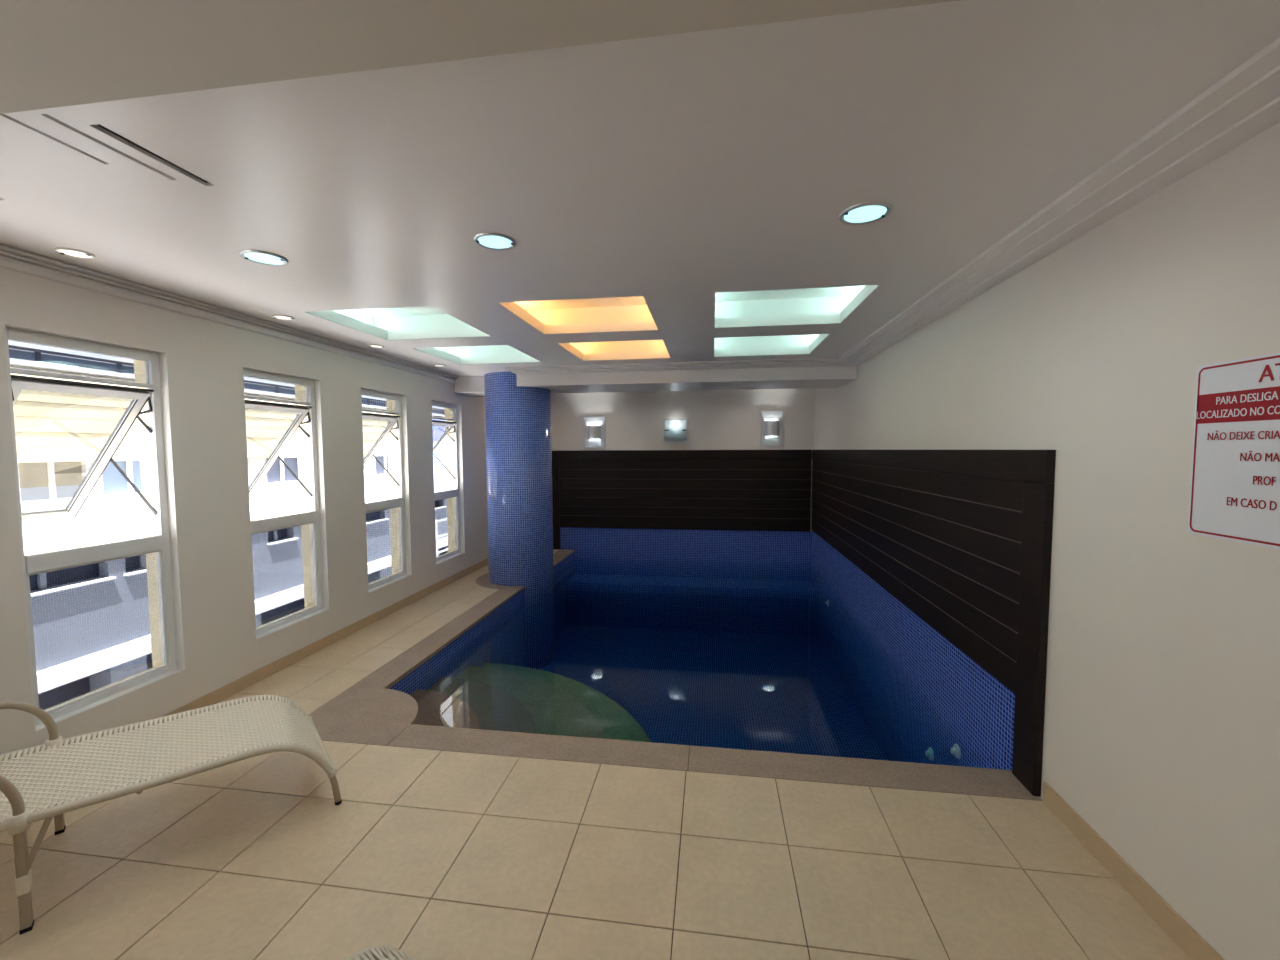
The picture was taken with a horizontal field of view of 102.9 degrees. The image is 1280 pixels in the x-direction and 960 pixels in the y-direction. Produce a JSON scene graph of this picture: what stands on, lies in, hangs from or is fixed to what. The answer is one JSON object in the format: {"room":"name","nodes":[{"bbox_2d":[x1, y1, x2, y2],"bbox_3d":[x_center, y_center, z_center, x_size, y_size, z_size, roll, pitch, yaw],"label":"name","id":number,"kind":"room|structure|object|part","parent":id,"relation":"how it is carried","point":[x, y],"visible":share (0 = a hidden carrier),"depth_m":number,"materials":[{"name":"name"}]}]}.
{"room":"indoor swimming pool","nodes":[
{"label":"indoor swimming pool","id":0,"kind":"room"},
{"bbox_2d":[0,267,487,781],"bbox_3d":[-2.929,0.109,3.103,0.100,3.400,11.780,0,3,8],"label":"wall","id":1,"kind":"structure","parent":0,"point":[206,359],"depth_m":3.44,"materials":[{"name":"paint"}]},
{"bbox_2d":[4,324,184,731],"bbox_3d":[-3.266,0.232,2.850,0.696,1.976,0.722,0,3,8],"label":"window","id":2,"kind":"structure","parent":1,"relation":"in","point":[104,620],"depth_m":2.86,"materials":[{"name":"glass"}]},
{"bbox_3d":[-3.298,-0.135,2.833,0.554,0.682,0.514,0,3,8],"label":"sash pane","id":3,"kind":"part","parent":2,"relation":"part of","materials":[{"name":"clear glass"}]},
{"bbox_3d":[-3.005,-0.627,2.762,0.004,0.140,0.630,0,3,8],"label":"pane","id":4,"kind":"part","parent":2,"relation":"part of","materials":[{"name":"clear glass"}]},
{"bbox_3d":[-3.299,-0.132,2.833,0.634,0.773,0.614,0,3,8],"label":"sash","id":5,"kind":"part","parent":2,"relation":"part of","materials":[{"name":"clear glass"}]},
{"bbox_3d":[-3.003,-0.545,2.766,0.053,0.023,0.630,0,3,8],"label":"hinge rail","id":6,"kind":"part","parent":2,"relation":"part of","materials":[{"name":"white metal"}]},
{"bbox_3d":[-2.999,0.811,2.847,0.004,0.741,0.630,0,3,8],"label":"pane","id":7,"kind":"part","parent":2,"relation":"part of","materials":[{"name":"clear glass"}]},
{"bbox_3d":[-3.112,0.034,3.131,0.325,0.361,0.006,0,3,8],"label":"stay arm","id":8,"kind":"part","parent":2,"relation":"part of","materials":[{"name":"black metal"}]},
{"bbox_2d":[0,244,459,382],"bbox_3d":[-2.707,-1.133,3.988,0.081,0.088,5.140,0,3,8],"label":"trim","id":9,"kind":"structure","parent":1,"relation":"attached to","point":[11,258],"depth_m":3.12,"materials":[{"name":"paint"}]},
{"bbox_2d":[5,558,487,806],"bbox_3d":[-2.868,1.462,3.175,0.012,0.090,11.300,0,3,8],"label":"baseboard","id":10,"kind":"structure","parent":1,"relation":"attached to","point":[240,684],"depth_m":4.16,"materials":[{"name":"beige tile"}]},
{"bbox_2d":[242,366,329,639],"bbox_3d":[-3.095,0.159,4.062,0.696,1.976,0.722,0,3,8],"label":"window","id":11,"kind":"structure","parent":1,"relation":"in","point":[290,561],"depth_m":4.13,"materials":[{"name":"white metal"}]},
{"bbox_3d":[-3.126,-0.207,4.045,0.554,0.682,0.514,0,3,8],"label":"sash pane","id":12,"kind":"part","parent":11,"relation":"part of","materials":[{"name":"clear glass"}]},
{"bbox_3d":[-2.834,-0.699,3.974,0.004,0.140,0.630,0,3,8],"label":"pane","id":13,"kind":"part","parent":11,"relation":"part of","materials":[{"name":"clear glass"}]},
{"bbox_3d":[-3.127,-0.205,4.045,0.634,0.773,0.614,0,3,8],"label":"sash","id":14,"kind":"part","parent":11,"relation":"part of","materials":[{"name":"clear glass"}]},
{"bbox_3d":[-2.831,-0.618,3.978,0.053,0.023,0.630,0,3,8],"label":"hinge rail","id":15,"kind":"part","parent":11,"relation":"part of","materials":[{"name":"white metal"}]},
{"bbox_3d":[-2.828,0.739,4.059,0.004,0.741,0.630,0,3,8],"label":"pane","id":16,"kind":"part","parent":11,"relation":"part of","materials":[{"name":"clear glass"}]},
{"bbox_3d":[-2.940,-0.039,4.343,0.325,0.361,0.006,0,3,8],"label":"stay arm","id":17,"kind":"part","parent":11,"relation":"part of","materials":[{"name":"black metal"}]},
{"bbox_2d":[361,388,411,592],"bbox_3d":[-2.923,0.087,5.275,0.696,1.976,0.722,0,3,8],"label":"window","id":18,"kind":"structure","parent":1,"relation":"in","point":[388,535],"depth_m":5.38,"materials":[{"name":"white metal"}]},
{"bbox_3d":[-2.955,-0.280,5.257,0.554,0.682,0.514,0,3,8],"label":"sash pane","id":19,"kind":"part","parent":18,"relation":"part of","materials":[{"name":"clear glass"}]},
{"bbox_3d":[-2.662,-0.772,5.186,0.004,0.140,0.630,0,3,8],"label":"pane","id":20,"kind":"part","parent":18,"relation":"part of","materials":[{"name":"clear glass"}]},
{"bbox_3d":[-2.955,-0.277,5.258,0.634,0.773,0.614,0,3,8],"label":"sash","id":21,"kind":"part","parent":18,"relation":"part of","materials":[{"name":"clear glass"}]},
{"bbox_3d":[-2.659,-0.690,5.191,0.053,0.023,0.630,0,3,8],"label":"hinge rail","id":22,"kind":"part","parent":18,"relation":"part of","materials":[{"name":"white metal"}]},
{"bbox_3d":[-2.656,0.666,5.271,0.004,0.741,0.630,0,3,8],"label":"pane","id":23,"kind":"part","parent":18,"relation":"part of","materials":[{"name":"clear glass"}]},
{"bbox_3d":[-2.769,-0.111,5.556,0.325,0.361,0.006,0,3,8],"label":"stay arm","id":24,"kind":"part","parent":18,"relation":"part of","materials":[{"name":"black metal"}]},
{"bbox_2d":[383,401,464,564],"bbox_3d":[-2.751,0.014,6.487,0.696,1.976,0.722,0,3,8],"label":"window","id":25,"kind":"structure","parent":1,"relation":"in","point":[449,504],"depth_m":6.63,"materials":[{"name":"white metal"}]},
{"bbox_3d":[-2.784,-0.350,6.470,0.634,0.773,0.614,0,3,8],"label":"sash","id":26,"kind":"part","parent":25,"relation":"part of","materials":[{"name":"clear glass"}]},
{"bbox_3d":[-2.783,-0.352,6.469,0.554,0.682,0.514,0,3,8],"label":"sash pane","id":27,"kind":"part","parent":25,"relation":"part of","materials":[{"name":"clear glass"}]},
{"bbox_3d":[-2.490,-0.844,6.399,0.004,0.140,0.630,0,3,8],"label":"pane","id":28,"kind":"part","parent":25,"relation":"part of","materials":[{"name":"clear glass"}]},
{"bbox_3d":[-2.487,-0.763,6.403,0.053,0.023,0.630,0,3,8],"label":"hinge rail","id":29,"kind":"part","parent":25,"relation":"part of","materials":[{"name":"white metal"}]},
{"bbox_3d":[-2.597,-0.184,6.768,0.325,0.361,0.006,0,3,8],"label":"stay arm","id":30,"kind":"part","parent":25,"relation":"part of","materials":[{"name":"black metal"}]},
{"bbox_3d":[-2.484,0.594,6.484,0.004,0.741,0.630,0,3,8],"label":"pane","id":31,"kind":"part","parent":25,"relation":"part of","materials":[{"name":"clear glass"}]},
{"bbox_3d":[-2.486,0.015,6.449,0.049,1.976,0.722,0,3,8],"label":"frame","id":32,"kind":"part","parent":25,"relation":"part of","materials":[{"name":"white metal"}]},
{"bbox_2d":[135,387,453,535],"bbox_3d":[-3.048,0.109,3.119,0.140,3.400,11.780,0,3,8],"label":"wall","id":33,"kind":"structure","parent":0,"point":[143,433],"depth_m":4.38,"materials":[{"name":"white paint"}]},
{"bbox_2d":[0,0,958,113],"bbox_3d":[-0.985,-0.932,-0.895,4.860,0.325,4.065,0,3,8],"label":"ceiling","id":34,"kind":"structure","parent":0,"point":[54,53],"depth_m":1.01,"materials":[{"name":"beige paint"}]},
{"bbox_2d":[0,549,1190,959],"bbox_3d":[-0.467,1.642,2.845,5.260,0.250,11.300,0,3,8],"label":"floor","id":35,"kind":"structure","parent":0,"point":[425,854],"depth_m":2.05,"materials":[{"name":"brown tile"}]},
{"bbox_2d":[0,695,341,934],"bbox_3d":[-2.379,1.118,1.999,1.978,0.915,0.669,-3,5,-41],"label":"sun lounger","id":36,"kind":"object","parent":35,"relation":"on","point":[294,727],"visible":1,"depth_m":2.17,"materials":[{"name":"beige wicker"}]},
{"bbox_3d":[-2.339,1.075,1.619,0.494,0.245,0.029,-3,5,-41],"label":"armrest","id":37,"kind":"part","parent":36,"relation":"part of","materials":[{"name":"beige metal"}]},
{"bbox_3d":[-2.165,1.382,1.790,0.026,0.383,0.034,-3,5,-41],"label":"leg","id":38,"kind":"part","parent":36,"relation":"part of","materials":[{"name":"beige metal"}]},
{"bbox_3d":[-2.748,1.049,2.081,0.494,0.245,0.029,-3,5,-41],"label":"armrest","id":39,"kind":"part","parent":36,"relation":"part of","materials":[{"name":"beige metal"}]},
{"bbox_3d":[-2.574,1.357,2.252,0.026,0.383,0.034,-3,5,-41],"label":"leg","id":40,"kind":"part","parent":36,"relation":"part of","materials":[{"name":"beige metal"}]},
{"bbox_3d":[-2.590,1.281,2.233,1.956,0.264,0.032,-3,5,-41],"label":"rail","id":41,"kind":"part","parent":36,"relation":"part of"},
{"bbox_3d":[-2.067,1.270,2.282,1.104,0.254,0.609,-3,5,-41],"label":"woven seat","id":42,"kind":"part","parent":36,"relation":"part of","materials":[{"name":"beige wicker"}]},
{"bbox_3d":[-2.182,1.307,1.771,1.956,0.264,0.032,-3,5,-41],"label":"rail","id":43,"kind":"part","parent":36,"relation":"part of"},
{"bbox_3d":[-1.451,1.459,2.425,0.050,0.152,0.027,-3,5,-41],"label":"leg","id":44,"kind":"part","parent":36,"relation":"part of","materials":[{"name":"beige metal"}]},
{"bbox_2d":[346,946,415,959],"bbox_3d":[-0.772,1.201,0.485,0.669,0.915,1.978,1,4,24],"label":"sun lounger","id":45,"kind":"object","parent":35,"relation":"on","point":[377,952],"visible":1,"depth_m":1.37,"materials":[{"name":"beige wicker"}]},
{"bbox_2d":[389,552,887,760],"bbox_3d":[0.392,1.965,5.662,4.046,1.165,5.630,0,3,8],"label":"swimming pool","id":46,"kind":"object","parent":35,"relation":"in","point":[784,693],"visible":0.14,"depth_m":5.93,"materials":[{"name":"blue liquid"}]},
{"bbox_2d":[484,372,554,668],"bbox_3d":[-1.567,0.522,6.693,0.836,3.740,0.836,0,3,8],"label":"column","id":47,"kind":"structure","parent":46,"relation":"on","point":[518,429],"depth_m":6.33,"materials":[{"name":"blue tile"}]},
{"bbox_2d":[410,663,650,741],"bbox_3d":[-0.720,2.094,4.112,2.040,0.900,2.040,0,3,8],"label":"steps","id":48,"kind":"structure","parent":46,"relation":"on","point":[491,696],"depth_m":4.03,"materials":[{"name":"tile"}]},
{"bbox_2d":[566,574,817,635],"bbox_3d":[0.775,1.960,8.127,3.876,0.680,0.550,0,3,8],"label":"bench","id":49,"kind":"object","parent":46,"relation":"on","point":[701,604],"visible":1,"depth_m":7.88,"materials":[{"name":"blue tile"}]},
{"bbox_2d":[309,549,1041,800],"bbox_3d":[0.032,1.368,5.579,4.636,0.037,5.702,0,3,8],"label":"coping","id":50,"kind":"object","parent":35,"relation":"on","point":[369,712],"visible":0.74,"depth_m":2.88,"materials":[{"name":"stone"}]},
{"bbox_2d":[0,0,1279,375],"bbox_3d":[-0.199,-1.257,4.658,4.860,0.060,7.300,0,3,8],"label":"ceiling","id":51,"kind":"structure","parent":0,"point":[675,172],"depth_m":1.70,"materials":[{"name":"paint"}]},
{"bbox_2d":[54,247,94,258],"bbox_3d":[-2.692,-1.079,2.431,0.132,0.011,0.132,0,3,8],"label":"recessed light","id":52,"kind":"object","parent":51,"relation":"in","point":[71,252],"visible":1,"depth_m":2.42,"materials":[{"name":"white glass"}]},
{"bbox_2d":[97,124,207,182],"bbox_3d":[-1.562,-1.084,1.652,0.043,0.058,0.355,0,3,8],"label":"air slot","id":53,"kind":"object","parent":51,"relation":"attached to","point":[99,125],"visible":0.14,"depth_m":1.64,"materials":[{"name":"grey"}]},
{"bbox_2d":[239,250,288,265],"bbox_3d":[-1.843,-1.087,2.504,0.196,0.011,0.196,0,3,8],"label":"recessed light","id":54,"kind":"object","parent":51,"relation":"in","point":[256,256],"visible":1,"depth_m":2.49,"materials":[{"name":"white glass"}]},
{"bbox_2d":[272,314,294,319],"bbox_3d":[-2.525,-1.149,3.611,0.132,0.011,0.132,0,3,8],"label":"recessed light","id":55,"kind":"object","parent":51,"relation":"in","point":[277,316],"visible":1,"depth_m":3.61,"materials":[{"name":"white glass"}]},
{"bbox_2d":[368,344,384,347],"bbox_3d":[-2.383,-1.209,4.613,0.132,0.011,0.132,0,3,8],"label":"recessed light","id":56,"kind":"object","parent":51,"relation":"in","point":[369,345],"visible":1,"depth_m":4.60,"materials":[{"name":"white paint"}]},
{"bbox_2d":[304,306,490,339],"bbox_3d":[-1.773,-1.305,3.869,1.405,0.256,1.225,0,3,8],"label":"coffer","id":57,"kind":"object","parent":51,"relation":"attached to","point":[421,322],"visible":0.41,"depth_m":4.37,"materials":[{"name":"white paint"}]},
{"bbox_2d":[433,364,445,366],"bbox_3d":[-2.232,-1.273,5.676,0.132,0.011,0.132,0,3,8],"label":"recessed light","id":58,"kind":"object","parent":51,"relation":"in","point":[437,365],"visible":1,"depth_m":5.67,"materials":[{"name":"white paint"}]},
{"bbox_2d":[412,345,539,364],"bbox_3d":[-1.595,-1.381,5.124,1.405,0.256,1.225,0,3,8],"label":"coffer","id":59,"kind":"object","parent":51,"relation":"attached to","point":[496,354],"visible":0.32,"depth_m":5.63,"materials":[{"name":"white paint"}]},
{"bbox_2d":[473,232,515,250],"bbox_3d":[-0.658,-1.081,2.318,0.188,0.011,0.188,0,3,8],"label":"recessed light","id":60,"kind":"object","parent":51,"relation":"in","point":[487,240],"visible":1,"depth_m":2.31,"materials":[{"name":"white glass"}]},
{"bbox_2d":[499,296,657,334],"bbox_3d":[-0.387,-1.300,3.672,1.405,0.256,1.225,0,3,8],"label":"coffer","id":61,"kind":"object","parent":51,"relation":"attached to","point":[613,314],"visible":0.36,"depth_m":4.18,"materials":[{"name":"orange paint"}]},
{"bbox_2d":[557,340,670,360],"bbox_3d":[-0.209,-1.375,4.928,1.405,0.256,1.225,0,3,8],"label":"coffer","id":62,"kind":"object","parent":51,"relation":"attached to","point":[640,349],"visible":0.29,"depth_m":5.46,"materials":[{"name":"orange paint"}]},
{"bbox_2d":[454,366,856,396],"bbox_3d":[0.046,-1.240,6.389,4.860,0.220,0.850,0,3,8],"label":"ceiling beam","id":63,"kind":"structure","parent":51,"relation":"attached to","point":[820,376],"depth_m":6.03,"materials":[{"name":"paint"}]},
{"bbox_2d":[505,358,850,373],"bbox_3d":[0.427,-1.288,5.743,3.926,0.052,0.375,0,3,8],"label":"trim","id":64,"kind":"structure","parent":63,"relation":"attached to","point":[813,362],"depth_m":5.68,"materials":[{"name":"paint"}]},
{"bbox_2d":[714,334,828,356],"bbox_3d":[1.167,-1.369,4.733,1.405,0.256,1.225,0,3,8],"label":"coffer","id":65,"kind":"object","parent":51,"relation":"attached to","point":[785,344],"visible":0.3,"depth_m":5.25,"materials":[{"name":"white paint"}]},
{"bbox_2d":[715,285,878,327],"bbox_3d":[0.990,-1.294,3.478,1.405,0.256,1.225,0,3,8],"label":"coffer","id":66,"kind":"object","parent":51,"relation":"attached to","point":[826,305],"visible":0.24,"depth_m":3.98,"materials":[{"name":"white paint"}]},
{"bbox_2d":[839,201,891,224],"bbox_3d":[0.907,-1.072,2.058,0.196,0.011,0.196,0,3,8],"label":"recessed light","id":67,"kind":"object","parent":51,"relation":"in","point":[864,213],"visible":1,"depth_m":2.05,"materials":[{"name":"white glass"}]},
{"bbox_2d":[551,388,814,581],"bbox_3d":[0.342,0.277,8.488,5.350,4.400,0.258,0,3,8],"label":"wall","id":68,"kind":"structure","parent":0,"point":[716,419],"depth_m":8.29,"materials":[{"name":"paint"}]},
{"bbox_2d":[583,417,604,447],"bbox_3d":[-0.761,-0.784,8.396,0.365,0.510,0.118,0,3,8],"label":"wall sconce","id":69,"kind":"object","parent":68,"relation":"attached to","point":[594,427],"visible":1,"depth_m":8.42,"materials":[{"name":"silver metal"}]},
{"bbox_3d":[-0.763,-0.784,8.387,0.219,0.214,0.099,0,3,8],"label":"lamp shade","id":70,"kind":"part","parent":69,"relation":"part of","materials":[{"name":"silver metal"}]},
{"bbox_2d":[664,419,686,441],"bbox_3d":[0.573,-0.799,8.206,0.370,0.370,0.127,0,3,8],"label":"wall sconce","id":71,"kind":"object","parent":68,"relation":"attached to","point":[674,430],"visible":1,"depth_m":8.16,"materials":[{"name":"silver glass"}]},
{"bbox_2d":[552,450,811,549],"bbox_3d":[0.592,0.349,8.316,4.226,1.670,0.035,0,3,8],"label":"wood panelling","id":72,"kind":"object","parent":68,"relation":"attached to","point":[755,490],"visible":0.89,"depth_m":8.28,"materials":[{"name":"brown wood"}]},
{"bbox_3d":[0.589,-0.406,8.271,4.226,0.157,0.035,0,3,8],"label":"rail","id":73,"kind":"part","parent":72,"relation":"part of","materials":[{"name":"brown wood"}]},
{"bbox_2d":[761,411,782,445],"bbox_3d":[2.068,-0.808,7.998,0.334,0.550,0.110,0,3,8],"label":"wall sconce","id":74,"kind":"object","parent":68,"relation":"attached to","point":[771,421],"visible":1,"depth_m":8.02,"materials":[{"name":"silver metal"}]},
{"bbox_3d":[2.067,-0.807,7.989,0.200,0.231,0.090,0,3,8],"label":"lamp shade","id":75,"kind":"part","parent":74,"relation":"part of","materials":[{"name":"silver metal"}]},
{"bbox_2d":[811,122,1279,959],"bbox_3d":[2.072,0.522,2.545,0.258,4.200,11.550,0,3,8],"label":"wall","id":76,"kind":"structure","parent":0,"point":[1162,713],"depth_m":1.96,"materials":[{"name":"paint"}]},
{"bbox_2d":[925,747,933,760],"bbox_3d":[2.077,1.970,3.668,0.035,0.090,0.090,0,3,8],"label":"inlet","id":77,"kind":"object","parent":76,"relation":"attached to","point":[929,753],"visible":1,"depth_m":3.65,"materials":[{"name":"white plastic"}]},
{"bbox_2d":[811,450,1055,796],"bbox_3d":[2.307,0.526,5.205,0.036,1.670,5.652,0,3,8],"label":"wood panelling","id":78,"kind":"object","parent":76,"relation":"attached to","point":[962,539],"visible":1,"depth_m":3.12,"materials":[{"name":"brown wood"}]},
{"bbox_3d":[2.304,-0.229,5.160,0.036,0.157,5.652,0,3,8],"label":"rail","id":79,"kind":"part","parent":78,"relation":"part of","materials":[{"name":"brown wood"}]},
{"bbox_2d":[951,744,960,758],"bbox_3d":[2.022,1.743,3.278,0.035,0.090,0.090,0,3,8],"label":"inlet","id":80,"kind":"object","parent":76,"relation":"attached to","point":[955,750],"visible":1,"depth_m":3.26,"materials":[{"name":"white plastic"}]},
{"bbox_2d":[837,37,1279,365],"bbox_3d":[1.912,-1.142,3.217,0.276,0.057,4.910,0,3,8],"label":"trim","id":81,"kind":"structure","parent":76,"relation":"attached to","point":[1245,103],"depth_m":1.77,"materials":[{"name":"paint"}]},
{"bbox_2d":[1042,781,1224,959],"bbox_3d":[1.532,1.646,-0.330,0.012,0.100,5.582,0,3,8],"label":"baseboard","id":82,"kind":"structure","parent":76,"relation":"attached to","point":[1181,932],"depth_m":1.90,"materials":[{"name":"beige tile"}]},
{"bbox_2d":[1187,352,1279,548],"bbox_3d":[1.780,-0.078,1.352,0.004,0.550,0.680,0,3,8],"label":"warning sign","id":83,"kind":"object","parent":76,"relation":"attached to","point":[1234,495],"visible":1,"depth_m":1.54,"materials":[{"name":"white plastic"}]},
{"label":"outside","id":84,"kind":"structure","parent":0,"visible":0},
{"bbox_3d":[-29.328,3.955,19.567,56.476,0.200,90.000,0,3,8],"label":"ground","id":85,"kind":"structure","parent":84,"visible":0},
{"bbox_2d":[11,374,446,554],"bbox_3d":[-6.253,1.004,14.377,0.600,6.110,26.550,0,3,8],"label":"apartment building","id":86,"kind":"structure","parent":85,"relation":"on","point":[113,510],"depth_m":7.12,"materials":[{"name":"grey"}]}
]}

